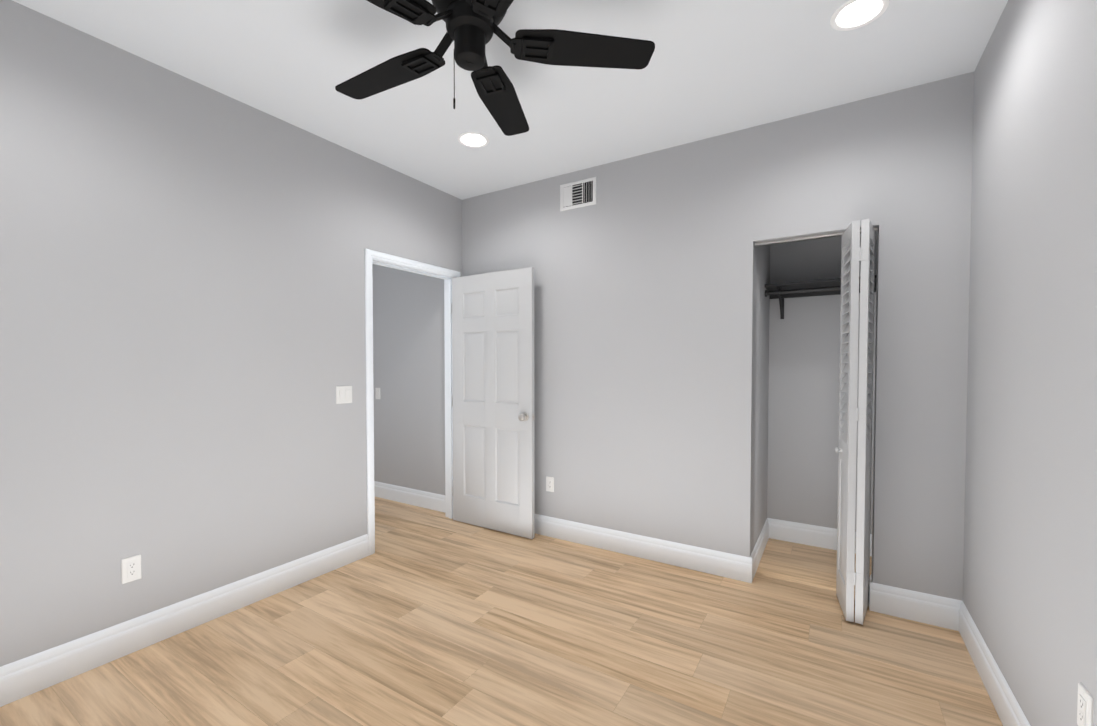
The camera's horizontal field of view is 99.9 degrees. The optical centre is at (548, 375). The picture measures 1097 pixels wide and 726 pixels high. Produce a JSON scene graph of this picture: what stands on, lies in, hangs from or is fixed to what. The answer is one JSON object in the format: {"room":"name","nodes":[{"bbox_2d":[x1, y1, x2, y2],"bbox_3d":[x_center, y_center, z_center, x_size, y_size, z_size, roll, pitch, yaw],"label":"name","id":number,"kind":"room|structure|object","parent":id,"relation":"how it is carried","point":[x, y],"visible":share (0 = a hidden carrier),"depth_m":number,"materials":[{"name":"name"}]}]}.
{"room":"empty bedroom","nodes":[
{"label":"empty bedroom","id":0,"kind":"room"},
{"bbox_2d":[0,0,461,666],"bbox_3d":[-1.777,-0.106,2.461,0.120,2.750,3.720,1,2,32],"label":"wall","id":1,"kind":"structure","parent":0,"point":[182,306],"depth_m":2.23,"materials":[{"name":"grey paint"}]},
{"bbox_2d":[121,554,141,583],"bbox_3d":[-1.923,0.892,2.127,0.009,0.115,0.070,1,2,32],"label":"electrical outlet","id":2,"kind":"object","parent":1,"relation":"attached to","point":[131,569],"visible":1,"depth_m":2.12,"materials":[{"name":"white plastic"}]},
{"bbox_2d":[0,534,368,706],"bbox_3d":[-1.937,1.202,2.106,0.015,0.151,2.593,1,2,32],"label":"baseboard","id":3,"kind":"structure","parent":1,"relation":"attached to","point":[29,675],"depth_m":2.21,"materials":[{"name":"white paint"}]},
{"bbox_2d":[336,386,351,403],"bbox_3d":[-1.344,0.125,3.040,0.012,0.115,0.116,1,2,32],"label":"light switch","id":4,"kind":"object","parent":1,"relation":"attached to","point":[343,394],"visible":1,"depth_m":3.03,"materials":[{"name":"white plastic"}]},
{"bbox_2d":[365,248,459,554],"bbox_3d":[-1.063,0.179,3.620,0.154,2.124,0.944,1,2,32],"label":"door frame","id":5,"kind":"structure","parent":1,"relation":"attached to","point":[370,255],"depth_m":3.39,"materials":[{"name":"white paint"}]},
{"bbox_2d":[452,267,534,538],"bbox_3d":[-0.460,0.207,3.693,0.829,2.048,0.156,1,2,32],"label":"door leaf","id":6,"kind":"structure","parent":1,"relation":"in","point":[493,391],"depth_m":3.66,"materials":[{"name":"white paint"}]},
{"bbox_2d":[0,497,1002,725],"bbox_3d":[-0.835,1.319,2.453,5.327,0.100,4.640,1,2,32],"label":"floor","id":7,"kind":"structure","parent":0,"point":[421,616],"depth_m":2.12,"materials":[{"name":"brown wood"}]},
{"bbox_2d":[12,0,1007,199],"bbox_3d":[-0.835,-1.550,2.384,5.327,0.140,4.640,1,2,32],"label":"ceiling","id":8,"kind":"structure","parent":0,"point":[713,68],"depth_m":2.21,"materials":[{"name":"white paint"}]},
{"bbox_2d":[458,132,488,147],"bbox_3d":[-0.475,-1.515,2.917,0.198,0.056,0.198,1,2,32],"label":"recessed light","id":9,"kind":"object","parent":8,"relation":"in","point":[473,139],"visible":0.77,"depth_m":2.97,"materials":[{"name":"white plastic"}]},
{"bbox_2d":[335,0,654,135],"bbox_3d":[-0.322,-1.212,1.663,1.259,0.500,1.301,1,2,32],"label":"ceiling fan","id":10,"kind":"object","parent":8,"relation":"hanging from","point":[472,27],"visible":1,"depth_m":1.69,"materials":[{"name":"black metal"}]},
{"bbox_2d":[830,0,888,30],"bbox_3d":[1.253,-1.490,1.861,0.198,0.056,0.198,1,2,32],"label":"recessed light","id":11,"kind":"object","parent":8,"relation":"in","point":[851,15],"visible":0.96,"depth_m":1.90,"materials":[{"name":"white plastic"}]},
{"bbox_2d":[372,72,973,600],"bbox_3d":[-0.066,-0.135,3.659,5.327,2.750,0.120,1,2,32],"label":"wall","id":12,"kind":"structure","parent":0,"point":[644,322],"depth_m":2.93,"materials":[{"name":"grey paint"}]},
{"bbox_2d":[375,388,379,398],"bbox_3d":[-1.707,0.177,4.606,0.070,0.115,0.012,1,2,32],"label":"light switch","id":13,"kind":"object","parent":12,"relation":"attached to","point":[377,390],"visible":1,"depth_m":4.60,"materials":[{"name":"white plastic"}]},
{"bbox_2d":[546,476,553,491],"bbox_3d":[0.010,0.838,3.559,0.070,0.115,0.009,1,2,32],"label":"electrical outlet","id":14,"kind":"object","parent":12,"relation":"attached to","point":[549,484],"visible":1,"depth_m":3.56,"materials":[{"name":"white plastic"}]},
{"bbox_2d":[560,177,595,210],"bbox_3d":[0.213,-1.332,3.381,0.300,0.196,0.011,1,2,32],"label":"air vent","id":15,"kind":"object","parent":12,"relation":"in","point":[578,194],"visible":1,"depth_m":3.38,"materials":[{"name":"white metal"}]},
{"bbox_2d":[535,514,751,582],"bbox_3d":[0.240,1.170,3.413,2.339,0.151,0.030,1,2,32],"label":"baseboard","id":16,"kind":"structure","parent":12,"relation":"attached to","point":[728,565],"depth_m":3.13,"materials":[{"name":"white paint"}]},
{"bbox_2d":[754,219,877,624],"bbox_3d":[1.449,0.232,2.563,0.614,2.070,0.314,1,2,32],"label":"louvered bifold door","id":17,"kind":"structure","parent":12,"relation":"in","point":[851,414],"depth_m":2.34,"materials":[{"name":"white paint"}]},
{"bbox_2d":[869,582,955,629],"bbox_3d":[1.884,1.195,2.405,0.344,0.151,0.015,1,2,32],"label":"baseboard","id":18,"kind":"structure","parent":12,"relation":"attached to","point":[935,610],"depth_m":2.39,"materials":[{"name":"white paint"}]},
{"bbox_2d":[753,232,876,548],"bbox_3d":[1.803,-0.120,3.043,0.906,2.750,0.800,1,2,32],"label":"wall","id":19,"kind":"structure","parent":0,"point":[796,400],"depth_m":3.38,"materials":[{"name":"grey paint"}]},
{"bbox_2d":[750,518,872,591],"bbox_3d":[1.756,1.180,2.998,0.706,0.151,0.860,1,2,32],"label":"baseboard","id":20,"kind":"structure","parent":19,"relation":"attached to","point":[806,534],"depth_m":3.38,"materials":[{"name":"white paint"}]},
{"bbox_2d":[765,275,876,318],"bbox_3d":[1.902,-0.531,3.192,0.704,0.223,0.304,1,2,32],"label":"shelf","id":21,"kind":"object","parent":19,"relation":"attached to","point":[782,291],"visible":0.75,"depth_m":3.22,"materials":[{"name":"black"}]},
{"bbox_2d":[963,0,1096,725],"bbox_3d":[1.137,-0.063,0.657,0.120,2.750,3.720,1,2,32],"label":"wall","id":22,"kind":"structure","parent":0,"point":[1030,566],"depth_m":1.50,"materials":[{"name":"grey paint"}]},
{"bbox_2d":[956,599,1030,725],"bbox_3d":[1.111,1.234,0.775,0.015,0.151,3.600,1,2,32],"label":"baseboard","id":23,"kind":"structure","parent":22,"relation":"attached to","point":[1009,711],"depth_m":1.86,"materials":[{"name":"white paint"}]},
{"bbox_2d":[1077,682,1093,725],"bbox_3d":[1.371,0.860,1.181,0.009,0.115,0.070,1,2,32],"label":"electrical outlet","id":24,"kind":"object","parent":22,"relation":"attached to","point":[1085,703],"visible":1,"depth_m":1.17,"materials":[{"name":"white plastic"}]},
{"bbox_3d":[-2.026,-0.140,3.862,1.780,2.750,1.600,1,2,32],"label":"wall","id":25,"kind":"structure","parent":0,"visible":0},
{"bbox_2d":[374,481,444,512],"bbox_3d":[-1.567,1.143,4.541,1.680,0.151,0.015,1,2,32],"label":"baseboard","id":26,"kind":"structure","parent":25,"relation":"attached to","point":[423,499],"depth_m":4.36,"materials":[{"name":"white paint"}]}
]}

